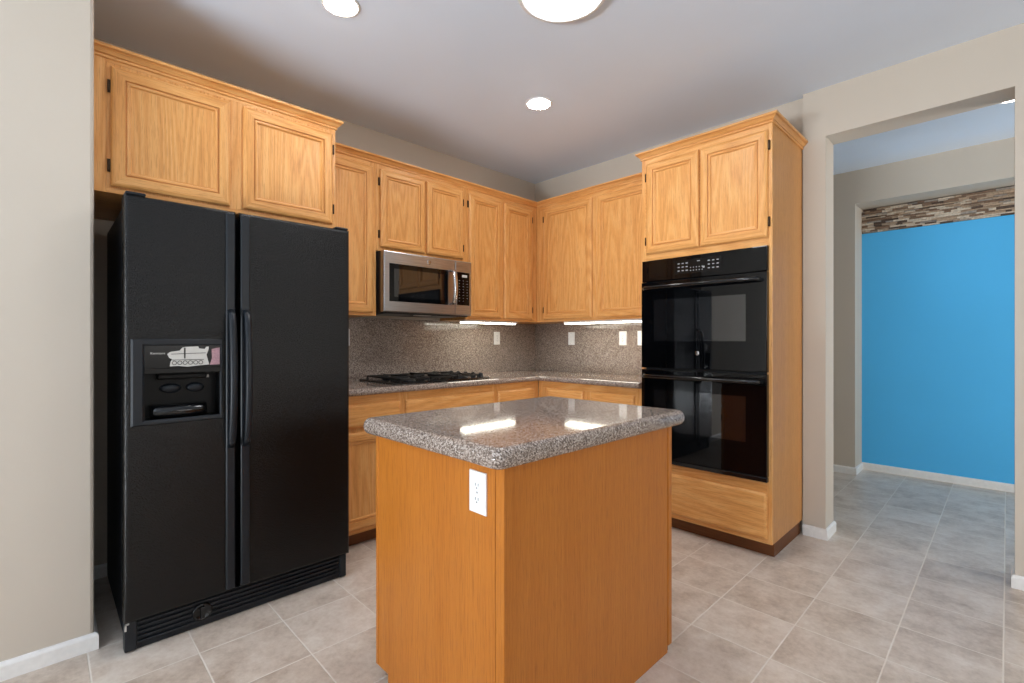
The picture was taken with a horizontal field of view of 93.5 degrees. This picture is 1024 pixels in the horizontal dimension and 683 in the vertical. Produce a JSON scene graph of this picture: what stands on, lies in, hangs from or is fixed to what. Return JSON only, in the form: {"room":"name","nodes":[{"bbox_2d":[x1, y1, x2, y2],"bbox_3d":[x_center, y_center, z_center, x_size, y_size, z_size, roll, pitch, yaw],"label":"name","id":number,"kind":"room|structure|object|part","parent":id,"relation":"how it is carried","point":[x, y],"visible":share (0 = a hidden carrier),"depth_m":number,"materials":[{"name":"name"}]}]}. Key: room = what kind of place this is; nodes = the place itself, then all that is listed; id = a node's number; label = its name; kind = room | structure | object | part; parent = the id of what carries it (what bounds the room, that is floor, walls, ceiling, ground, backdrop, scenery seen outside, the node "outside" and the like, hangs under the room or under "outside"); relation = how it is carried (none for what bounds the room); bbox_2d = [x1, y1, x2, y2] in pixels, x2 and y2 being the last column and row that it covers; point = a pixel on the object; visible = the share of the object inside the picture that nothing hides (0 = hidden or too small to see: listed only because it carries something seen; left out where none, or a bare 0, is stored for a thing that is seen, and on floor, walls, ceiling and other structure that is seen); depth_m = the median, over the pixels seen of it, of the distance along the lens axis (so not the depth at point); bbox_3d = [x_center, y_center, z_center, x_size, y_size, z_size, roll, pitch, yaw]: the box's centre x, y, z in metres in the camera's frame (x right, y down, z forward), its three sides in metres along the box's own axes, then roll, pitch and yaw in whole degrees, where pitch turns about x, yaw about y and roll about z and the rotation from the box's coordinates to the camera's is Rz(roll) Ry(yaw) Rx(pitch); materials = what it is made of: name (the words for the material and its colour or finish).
{"room":"kitchen","nodes":[
{"label":"kitchen","id":0,"kind":"room"},
{"bbox_2d":[0,0,93,661],"bbox_3d":[-3.374,-0.170,0.812,3.992,2.745,0.885,0,0,-44],"label":"wall","id":1,"kind":"structure","parent":0,"point":[47,46],"depth_m":1.79,"materials":[{"name":"beige paint"}]},
{"bbox_2d":[0,563,106,681],"bbox_3d":[-2.931,1.170,1.129,4.850,0.066,0.748,0,0,-44],"label":"baseboard","id":2,"kind":"structure","parent":1,"relation":"attached to","point":[38,659],"depth_m":1.80,"materials":[{"name":"white paint"}]},
{"bbox_2d":[94,37,534,565],"bbox_3d":[-0.960,-0.170,3.672,3.458,2.745,0.150,0,0,-44],"label":"wall","id":3,"kind":"structure","parent":0,"point":[349,134],"depth_m":2.48,"materials":[{"name":"beige paint"}]},
{"bbox_2d":[94,39,343,227],"bbox_3d":[-1.540,-0.923,2.551,1.054,0.603,0.645,0,0,-44],"label":"upper cabinet","id":4,"kind":"object","parent":3,"relation":"attached to","point":[163,131],"visible":0.94,"depth_m":2.24,"materials":[{"name":"brown wood"}]},
{"bbox_3d":[-1.511,-0.899,2.160,0.443,0.500,0.020,0,0,-44],"label":"door","id":5,"kind":"part","parent":4,"relation":"part of","materials":[{"name":"brown wood"}]},
{"bbox_3d":[-1.515,-0.899,2.164,0.300,0.357,0.005,0,0,-44],"label":"panel","id":6,"kind":"part","parent":4,"relation":"part of","materials":[{"name":"brown wood"}]},
{"bbox_3d":[-1.419,-1.202,2.426,1.054,0.046,0.297,0,0,-44],"label":"crown","id":7,"kind":"part","parent":4,"relation":"part of","materials":[{"name":"brown wood"}]},
{"bbox_3d":[-1.153,-0.899,2.509,0.448,0.500,0.020,0,0,-44],"label":"door","id":8,"kind":"part","parent":4,"relation":"part of","materials":[{"name":"brown wood"}]},
{"bbox_3d":[-1.156,-0.899,2.513,0.305,0.357,0.005,0,0,-44],"label":"panel","id":9,"kind":"part","parent":4,"relation":"part of","materials":[{"name":"brown wood"}]},
{"bbox_2d":[335,152,375,317],"bbox_3d":[-1.145,-0.680,3.142,0.400,1.023,0.348,0,0,-44],"label":"upper cabinet","id":10,"kind":"object","parent":3,"relation":"attached to","point":[355,178],"visible":0.37,"depth_m":3.08,"materials":[{"name":"brown wood"}]},
{"bbox_3d":[-1.036,-0.664,3.025,0.211,0.812,0.005,0,0,-44],"label":"panel","id":11,"kind":"part","parent":10,"relation":"part of","materials":[{"name":"brown wood"}]},
{"bbox_2d":[376,163,464,261],"bbox_3d":[-0.734,-0.896,3.542,0.745,0.592,0.348,0,0,-44],"label":"upper cabinet","id":12,"kind":"object","parent":3,"relation":"attached to","point":[416,214],"visible":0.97,"depth_m":3.38,"materials":[{"name":"brown wood"}]},
{"bbox_3d":[-0.744,-0.883,3.303,0.350,0.517,0.020,0,0,-44],"label":"door","id":13,"kind":"part","parent":12,"relation":"part of","materials":[{"name":"brown wood"}]},
{"bbox_3d":[-0.747,-0.883,3.306,0.219,0.386,0.005,0,0,-44],"label":"panel","id":14,"kind":"part","parent":12,"relation":"part of","materials":[{"name":"brown wood"}]},
{"bbox_2d":[376,250,470,317],"bbox_3d":[-0.683,-0.390,3.494,0.736,0.414,0.458,0,0,-44],"label":"microwave","id":15,"kind":"object","parent":12,"relation":"attached to","point":[407,285],"visible":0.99,"depth_m":3.33,"materials":[{"name":"silver metal"}]},
{"bbox_3d":[-0.419,-0.392,3.478,0.034,0.259,0.067,0,0,-44],"label":"handle","id":16,"kind":"part","parent":15,"relation":"part of","materials":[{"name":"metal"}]},
{"bbox_3d":[-0.372,-0.395,3.593,0.152,0.400,0.037,0,0,-44],"label":"control panel","id":17,"kind":"part","parent":15,"relation":"part of","materials":[{"name":"silver metal"}]},
{"bbox_3d":[-0.489,-0.883,3.550,0.328,0.517,0.020,0,0,-44],"label":"door","id":18,"kind":"part","parent":12,"relation":"part of","materials":[{"name":"brown wood"}]},
{"bbox_3d":[-0.493,-0.883,3.553,0.197,0.386,0.005,0,0,-44],"label":"panel","id":19,"kind":"part","parent":12,"relation":"part of","materials":[{"name":"brown wood"}]},
{"bbox_2d":[349,317,534,379],"bbox_3d":[-0.590,0.052,3.916,2.286,0.441,0.015,0,0,-44],"label":"backsplash","id":20,"kind":"structure","parent":3,"relation":"attached to","point":[377,346],"depth_m":3.87,"materials":[{"name":"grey stone"}]},
{"bbox_2d":[494,332,499,344],"bbox_3d":[-0.135,-0.029,4.342,0.071,0.116,0.007,0,0,-44],"label":"wall outlet","id":21,"kind":"object","parent":20,"relation":"attached to","point":[496,334],"visible":1,"depth_m":4.34,"materials":[{"name":"white plastic"}]},
{"bbox_2d":[440,188,555,323],"bbox_3d":[-0.060,-0.680,4.197,1.131,1.023,0.348,0,0,-44],"label":"upper cabinet","id":22,"kind":"object","parent":3,"relation":"attached to","point":[500,234],"visible":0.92,"depth_m":3.93,"materials":[{"name":"brown wood"}]},
{"bbox_3d":[-0.209,-0.664,3.822,0.337,0.955,0.020,0,0,-44],"label":"door","id":23,"kind":"part","parent":22,"relation":"part of","materials":[{"name":"brown wood"}]},
{"bbox_3d":[-0.213,-0.664,3.826,0.194,0.812,0.005,0,0,-44],"label":"panel","id":24,"kind":"part","parent":22,"relation":"part of","materials":[{"name":"brown wood"}]},
{"bbox_2d":[459,320,516,324],"bbox_3d":[-0.188,-0.157,3.949,0.565,0.023,0.080,0,0,-44],"label":"light","id":25,"kind":"object","parent":22,"relation":"attached to","point":[460,321],"visible":0.98,"depth_m":3.89,"materials":[{"name":"white paint"}]},
{"bbox_2d":[460,322,514,324],"bbox_3d":[-0.188,-0.149,3.949,0.545,0.008,0.070,0,0,-44],"label":"diffuser","id":26,"kind":"object","parent":25,"relation":"attached to","point":[505,323],"depth_m":3.94,"materials":[{"name":"white plastic"}]},
{"bbox_2d":[335,142,641,207],"bbox_3d":[-0.063,-1.196,3.141,1.950,0.046,1.200,0,0,-44],"label":"crown molding","id":27,"kind":"structure","parent":22,"relation":"attached to","point":[340,148],"depth_m":3.60,"materials":[{"name":"brown wood"}]},
{"bbox_3d":[-0.078,-0.680,3.979,0.802,1.023,0.020,0,0,-44],"label":"frame","id":28,"kind":"part","parent":22,"relation":"part of","materials":[{"name":"brown wood"}]},
{"bbox_3d":[0.056,-0.664,4.080,0.336,0.955,0.020,0,0,-44],"label":"door","id":29,"kind":"part","parent":22,"relation":"part of","materials":[{"name":"brown wood"}]},
{"bbox_3d":[0.053,-0.664,4.084,0.193,0.812,0.005,0,0,-44],"label":"panel","id":30,"kind":"part","parent":22,"relation":"part of","materials":[{"name":"brown wood"}]},
{"bbox_2d":[0,469,1023,682],"bbox_3d":[0.732,1.253,0.540,10.100,0.100,7.300,0,0,-44],"label":"floor","id":31,"kind":"structure","parent":0,"point":[912,582],"depth_m":2.12,"materials":[{"name":"beige tile"}]},
{"bbox_2d":[107,191,348,652],"bbox_3d":[-1.412,0.313,2.409,0.896,1.776,0.912,0,0,-44],"label":"refrigerator","id":32,"kind":"object","parent":31,"relation":"on","point":[228,332],"visible":1,"depth_m":2.07,"materials":[{"name":"black metal"}]},
{"bbox_3d":[-1.355,0.257,1.980,0.380,1.637,0.075,0,0,-44],"label":"freezer door","id":33,"kind":"part","parent":32,"relation":"part of","materials":[{"name":"black metal"}]},
{"bbox_3d":[-1.327,0.071,1.950,0.256,0.112,0.010,0,0,-44],"label":"dispenser panel","id":34,"kind":"part","parent":32,"relation":"part of","materials":[{"name":"black plastic"}]},
{"bbox_3d":[-1.184,0.158,2.042,0.028,0.594,0.069,0,0,-44],"label":"handle","id":35,"kind":"part","parent":32,"relation":"part of","materials":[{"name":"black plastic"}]},
{"bbox_3d":[-1.142,0.158,2.083,0.028,0.594,0.069,0,0,-44],"label":"handle","id":36,"kind":"part","parent":32,"relation":"part of","materials":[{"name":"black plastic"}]},
{"bbox_3d":[-1.030,0.257,2.297,0.503,1.637,0.075,0,0,-44],"label":"fridge door","id":37,"kind":"part","parent":32,"relation":"part of","materials":[{"name":"black metal"}]},
{"bbox_2d":[349,392,402,545],"bbox_3d":[-1.040,0.758,3.055,0.442,0.888,0.618,0,0,-44],"label":"base cabinet","id":38,"kind":"object","parent":31,"relation":"on","point":[362,445],"visible":0.24,"depth_m":2.81,"materials":[{"name":"brown wood"}]},
{"bbox_3d":[-0.832,0.806,2.841,0.390,0.558,0.020,0,0,-44],"label":"door","id":39,"kind":"part","parent":38,"relation":"part of","materials":[{"name":"brown wood"}]},
{"bbox_3d":[-0.835,0.806,2.844,0.247,0.415,0.005,0,0,-44],"label":"panel","id":40,"kind":"part","parent":38,"relation":"part of","materials":[{"name":"brown wood"}]},
{"bbox_3d":[-0.832,0.431,2.841,0.390,0.133,0.019,0,0,-44],"label":"drawer","id":41,"kind":"part","parent":38,"relation":"part of","materials":[{"name":"brown wood"}]},
{"bbox_2d":[349,369,641,396],"bbox_3d":[-0.062,0.293,3.371,2.284,0.040,1.528,0,0,-44],"label":"countertop","id":42,"kind":"structure","parent":38,"relation":"on","point":[356,387],"depth_m":3.45,"materials":[{"name":"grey stone"}]},
{"bbox_2d":[359,370,488,384],"bbox_3d":[-0.618,0.252,3.467,0.783,0.042,0.489,0,0,-44],"label":"gas cooktop","id":43,"kind":"object","parent":42,"relation":"in","point":[404,378],"visible":1,"depth_m":3.33,"materials":[{"name":"black metal"}]},
{"bbox_3d":[-0.618,0.267,3.467,0.783,0.010,0.489,0,0,-44],"label":"plate","id":44,"kind":"part","parent":43,"relation":"part of","materials":[{"name":"black metal"}]},
{"bbox_2d":[403,384,495,412],"bbox_3d":[-0.600,0.758,3.483,0.783,0.888,0.618,0,0,-44],"label":"base cabinet","id":45,"kind":"object","parent":31,"relation":"on","point":[423,400],"visible":0.15,"depth_m":3.23,"materials":[{"name":"brown wood"}]},
{"bbox_2d":[496,381,537,401],"bbox_3d":[-0.154,0.758,3.916,0.459,0.888,0.618,0,0,-44],"label":"base cabinet","id":46,"kind":"object","parent":31,"relation":"on","point":[519,390],"visible":0.14,"depth_m":3.68,"materials":[{"name":"brown wood"}]},
{"bbox_3d":[0.037,0.431,3.686,0.386,0.133,0.019,0,0,-44],"label":"drawer","id":47,"kind":"part","parent":46,"relation":"part of","materials":[{"name":"brown wood"}]},
{"bbox_2d":[376,427,671,682],"bbox_3d":[0.059,0.766,1.818,0.898,0.872,0.696,0,0,-44],"label":"base cabinet","id":48,"kind":"object","parent":31,"relation":"on","point":[566,576],"visible":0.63,"depth_m":1.51,"materials":[{"name":"brown wood"}]},
{"bbox_3d":[-0.475,0.746,1.745,0.030,0.830,0.016,0,0,-44],"label":"corner post","id":49,"kind":"part","parent":48,"relation":"part of","materials":[{"name":"brown wood"}]},
{"bbox_3d":[-0.260,0.766,1.508,0.004,0.872,0.623,0,0,-44],"label":"panel","id":50,"kind":"part","parent":48,"relation":"part of","materials":[{"name":"brown wood"}]},
{"bbox_2d":[469,469,486,516],"bbox_3d":[-0.095,0.416,1.329,0.007,0.116,0.071,0,0,-44],"label":"wall outlet","id":51,"kind":"object","parent":48,"relation":"attached to","point":[477,479],"visible":1,"depth_m":1.32,"materials":[{"name":"white plastic"}]},
{"bbox_2d":[473,480,480,490],"bbox_3d":[-0.097,0.397,1.327,0.002,0.028,0.033,0,0,-44],"label":"socket","id":52,"kind":"object","parent":51,"relation":"attached to","point":[476,483],"depth_m":1.33,"materials":[{"name":"white plastic"}]},
{"bbox_2d":[473,494,480,504],"bbox_3d":[-0.097,0.435,1.327,0.002,0.028,0.033,0,0,-44],"label":"socket","id":53,"kind":"object","parent":51,"relation":"attached to","point":[476,497],"depth_m":1.33,"materials":[{"name":"white plastic"}]},
{"bbox_3d":[-0.030,0.766,1.270,0.006,0.872,0.033,0,0,-44],"label":"corner post","id":54,"kind":"part","parent":48,"relation":"part of","materials":[{"name":"brown wood"}]},
{"bbox_2d":[364,396,684,469],"bbox_3d":[0.077,0.301,1.824,1.024,0.057,0.734,0,0,-44],"label":"countertop","id":55,"kind":"structure","parent":48,"relation":"on","point":[506,434],"depth_m":1.58,"materials":[{"name":"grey stone"}]},
{"bbox_3d":[0.290,0.766,1.564,0.862,0.872,0.004,0,0,-44],"label":"panel","id":56,"kind":"part","parent":48,"relation":"part of","materials":[{"name":"brown wood"}]},
{"bbox_3d":[0.612,0.754,1.875,0.027,0.846,0.008,0,0,-44],"label":"corner post","id":57,"kind":"part","parent":48,"relation":"part of","materials":[{"name":"brown wood"}]},
{"bbox_2d":[539,381,641,405],"bbox_3d":[0.744,0.758,3.737,0.618,0.888,0.929,0,0,-44],"label":"base cabinet","id":58,"kind":"object","parent":31,"relation":"on","point":[621,395],"visible":0.16,"depth_m":3.48,"materials":[{"name":"brown wood"}]},
{"bbox_3d":[0.398,0.431,3.665,0.019,0.133,0.355,0,0,-44],"label":"drawer","id":59,"kind":"part","parent":58,"relation":"part of","materials":[{"name":"brown wood"}]},
{"bbox_3d":[0.693,0.431,3.362,0.019,0.133,0.365,0,0,-44],"label":"drawer","id":60,"kind":"part","parent":58,"relation":"part of","materials":[{"name":"brown wood"}]},
{"bbox_2d":[635,110,807,556],"bbox_3d":[1.344,-0.021,3.112,0.630,2.445,0.864,0,0,-44],"label":"tall cabinet","id":61,"kind":"object","parent":31,"relation":"on","point":[738,185],"visible":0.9,"depth_m":2.81,"materials":[{"name":"brown wood"}]},
{"bbox_3d":[1.009,-0.867,3.043,0.005,0.446,0.212,0,0,-44],"label":"panel","id":62,"kind":"part","parent":61,"relation":"part of","materials":[{"name":"brown wood"}]},
{"bbox_3d":[1.005,-0.867,3.040,0.020,0.589,0.355,0,0,-44],"label":"door","id":63,"kind":"part","parent":61,"relation":"part of","materials":[{"name":"brown wood"}]},
{"bbox_2d":[642,245,768,482],"bbox_3d":[1.300,0.123,3.071,0.636,1.296,0.766,0,0,-44],"label":"double wall oven","id":64,"kind":"object","parent":61,"relation":"in","point":[705,317],"visible":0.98,"depth_m":2.83,"materials":[{"name":"black metal"}]},
{"bbox_3d":[1.096,0.223,2.872,0.066,0.028,0.721,0,0,-44],"label":"handle","id":65,"kind":"part","parent":64,"relation":"part of","materials":[{"name":"black metal"}]},
{"bbox_3d":[1.096,-0.341,2.872,0.066,0.028,0.721,0,0,-44],"label":"handle","id":66,"kind":"part","parent":64,"relation":"part of","materials":[{"name":"black metal"}]},
{"bbox_3d":[1.129,0.461,2.905,0.031,0.560,0.766,0,0,-44],"label":"oven door","id":67,"kind":"part","parent":64,"relation":"part of","materials":[{"name":"black glass"}]},
{"bbox_3d":[1.129,-0.107,2.905,0.031,0.552,0.766,0,0,-44],"label":"oven door","id":68,"kind":"part","parent":64,"relation":"part of","materials":[{"name":"black glass"}]},
{"bbox_3d":[1.132,-0.456,2.907,0.023,0.138,0.766,0,0,-44],"label":"control panel","id":69,"kind":"part","parent":64,"relation":"part of","materials":[{"name":"black glass"}]},
{"bbox_3d":[1.131,0.758,2.906,0.027,0.026,0.766,0,0,-44],"label":"trim","id":70,"kind":"part","parent":64,"relation":"part of","materials":[{"name":"black metal"}]},
{"bbox_3d":[1.136,0.959,2.906,0.019,0.252,0.748,0,0,-44],"label":"drawer","id":71,"kind":"part","parent":61,"relation":"part of","materials":[{"name":"brown wood"}]},
{"bbox_3d":[1.326,-1.220,3.095,0.581,0.046,0.864,0,0,-44],"label":"crown","id":72,"kind":"part","parent":61,"relation":"part of","materials":[{"name":"brown wood"}]},
{"bbox_3d":[1.270,-0.867,2.775,0.005,0.446,0.235,0,0,-44],"label":"panel","id":73,"kind":"part","parent":61,"relation":"part of","materials":[{"name":"brown wood"}]},
{"bbox_3d":[1.266,-0.867,2.772,0.020,0.589,0.378,0,0,-44],"label":"door","id":74,"kind":"part","parent":61,"relation":"part of","materials":[{"name":"brown wood"}]},
{"bbox_3d":[1.617,-0.050,2.834,0.528,2.325,0.018,0,0,-44],"label":"panel","id":75,"kind":"part","parent":61,"relation":"part of","materials":[{"name":"brown wood"}]},
{"bbox_2d":[94,0,1023,183],"bbox_3d":[0.732,-1.592,0.540,10.100,0.100,7.300,0,0,-44],"label":"ceiling","id":76,"kind":"structure","parent":0,"point":[454,78],"depth_m":2.65,"materials":[{"name":"grey paint"}]},
{"bbox_2d":[321,0,359,17],"bbox_3d":[-0.783,-1.534,2.205,0.172,0.016,0.172,0,0,-44],"label":"recessed light","id":77,"kind":"object","parent":76,"relation":"in","point":[341,8],"visible":1,"depth_m":2.21,"materials":[{"name":"white paint"}]},
{"bbox_2d":[526,97,551,109],"bbox_3d":[0.174,-1.534,3.122,0.172,0.016,0.172,0,0,-44],"label":"recessed light","id":78,"kind":"object","parent":76,"relation":"in","point":[535,103],"visible":1,"depth_m":3.10,"materials":[{"name":"white paint"}]},
{"bbox_2d":[518,0,604,22],"bbox_3d":[0.221,-1.526,2.101,0.406,0.032,0.406,0,0,-44],"label":"recessed light","id":79,"kind":"object","parent":76,"relation":"in","point":[550,11],"visible":1,"depth_m":2.20,"materials":[{"name":"white paint"}]},
{"bbox_2d":[525,0,597,17],"bbox_3d":[0.221,-1.526,2.101,0.345,0.031,0.345,0,0,-44],"label":"diffuser","id":80,"kind":"object","parent":79,"relation":"attached to","point":[536,8],"depth_m":2.19,"materials":[{"name":"white plastic"}]},
{"bbox_2d":[535,98,802,530],"bbox_3d":[1.092,-0.170,3.935,0.150,2.745,2.335,0,0,-44],"label":"wall","id":81,"kind":"structure","parent":0,"point":[629,164],"depth_m":4.02,"materials":[{"name":"beige paint"}]},
{"bbox_2d":[535,322,641,375],"bbox_3d":[0.758,0.052,4.159,0.015,0.441,1.514,0,0,-44],"label":"backsplash","id":82,"kind":"structure","parent":81,"relation":"attached to","point":[596,349],"depth_m":4.23,"materials":[{"name":"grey stone"}]},
{"bbox_2d":[568,332,574,344],"bbox_3d":[0.537,-0.027,4.368,0.008,0.116,0.071,0,0,-44],"label":"wall switch","id":83,"kind":"object","parent":82,"relation":"attached to","point":[571,335],"visible":1,"depth_m":4.36,"materials":[{"name":"white plastic"}]},
{"bbox_2d":[619,331,626,344],"bbox_3d":[0.915,-0.027,3.980,0.007,0.116,0.071,0,0,-44],"label":"wall outlet","id":84,"kind":"object","parent":82,"relation":"attached to","point":[622,334],"visible":1,"depth_m":3.98,"materials":[{"name":"white plastic"}]},
{"bbox_2d":[637,331,641,344],"bbox_3d":[1.035,-0.027,3.856,0.008,0.116,0.071,0,0,-44],"label":"wall switch","id":85,"kind":"object","parent":82,"relation":"attached to","point":[639,333],"visible":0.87,"depth_m":3.86,"materials":[{"name":"white plastic"}]},
{"bbox_2d":[537,180,641,322],"bbox_3d":[0.740,-0.680,3.936,0.348,1.023,1.220,0,0,-44],"label":"upper cabinet","id":86,"kind":"object","parent":81,"relation":"attached to","point":[589,247],"visible":0.77,"depth_m":3.81,"materials":[{"name":"brown wood"}]},
{"bbox_3d":[0.457,-0.664,3.998,0.005,0.812,0.371,0,0,-44],"label":"panel","id":87,"kind":"part","parent":86,"relation":"part of","materials":[{"name":"brown wood"}]},
{"bbox_3d":[0.453,-0.664,3.995,0.020,0.955,0.514,0,0,-44],"label":"door","id":88,"kind":"part","parent":86,"relation":"part of","materials":[{"name":"brown wood"}]},
{"bbox_2d":[564,319,641,323],"bbox_3d":[0.772,-0.157,3.776,0.080,0.023,0.885,0,0,-44],"label":"light","id":89,"kind":"object","parent":86,"relation":"attached to","point":[617,320],"visible":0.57,"depth_m":3.77,"materials":[{"name":"white paint"}]},
{"bbox_2d":[565,321,641,323],"bbox_3d":[0.772,-0.149,3.776,0.070,0.008,0.865,0,0,-44],"label":"diffuser","id":90,"kind":"object","parent":89,"relation":"attached to","point":[566,322],"depth_m":3.86,"materials":[{"name":"white plastic"}]},
{"bbox_3d":[0.842,-0.664,3.596,0.020,0.955,0.514,0,0,-44],"label":"door","id":91,"kind":"part","parent":86,"relation":"part of","materials":[{"name":"brown wood"}]},
{"bbox_3d":[0.845,-0.664,3.599,0.005,0.812,0.371,0,0,-44],"label":"panel","id":92,"kind":"part","parent":86,"relation":"part of","materials":[{"name":"brown wood"}]},
{"bbox_2d":[803,23,1023,575],"bbox_3d":[3.441,-0.170,1.476,0.190,2.745,4.465,0,0,-44],"label":"wall","id":93,"kind":"structure","parent":0,"point":[987,70],"depth_m":2.79,"materials":[{"name":"beige paint"}]},
{"bbox_2d":[803,521,835,540],"bbox_3d":[1.932,1.170,3.028,0.216,0.066,0.133,0,0,-44],"label":"baseboard","id":94,"kind":"structure","parent":93,"relation":"attached to","point":[826,534],"depth_m":2.96,"materials":[{"name":"white paint"}]},
{"bbox_2d":[1011,562,1023,590],"bbox_3d":[3.683,1.170,1.228,0.216,0.066,3.351,0,0,-44],"label":"baseboard","id":95,"kind":"structure","parent":93,"relation":"attached to","point":[1017,582],"depth_m":2.34,"materials":[{"name":"white paint"}]},
{"bbox_2d":[833,137,1014,466],"bbox_3d":[4.081,-0.170,3.658,0.450,2.745,5.100,0,0,-44],"label":"wall","id":96,"kind":"structure","parent":0,"point":[991,165],"depth_m":4.36,"materials":[{"name":"beige paint"}]},
{"bbox_2d":[833,462,1014,492],"bbox_3d":[3.744,1.170,3.881,0.302,0.066,4.270,0,0,-44],"label":"baseboard","id":97,"kind":"structure","parent":96,"relation":"attached to","point":[993,485],"depth_m":4.21,"materials":[{"name":"white paint"}]},
{"bbox_2d":[862,214,1014,483],"bbox_3d":[4.383,0.095,3.556,0.160,2.216,2.933,0,0,-44],"label":"wall","id":98,"kind":"structure","parent":0,"point":[938,300],"depth_m":4.14,"materials":[{"name":"paint"}]},
{"bbox_2d":[861,186,1014,233],"bbox_3d":[4.371,-1.127,3.545,0.172,0.228,2.931,0,0,-44],"label":"trim","id":99,"kind":"structure","parent":98,"relation":"on","point":[1000,201],"depth_m":4.14,"materials":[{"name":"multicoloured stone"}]}
]}

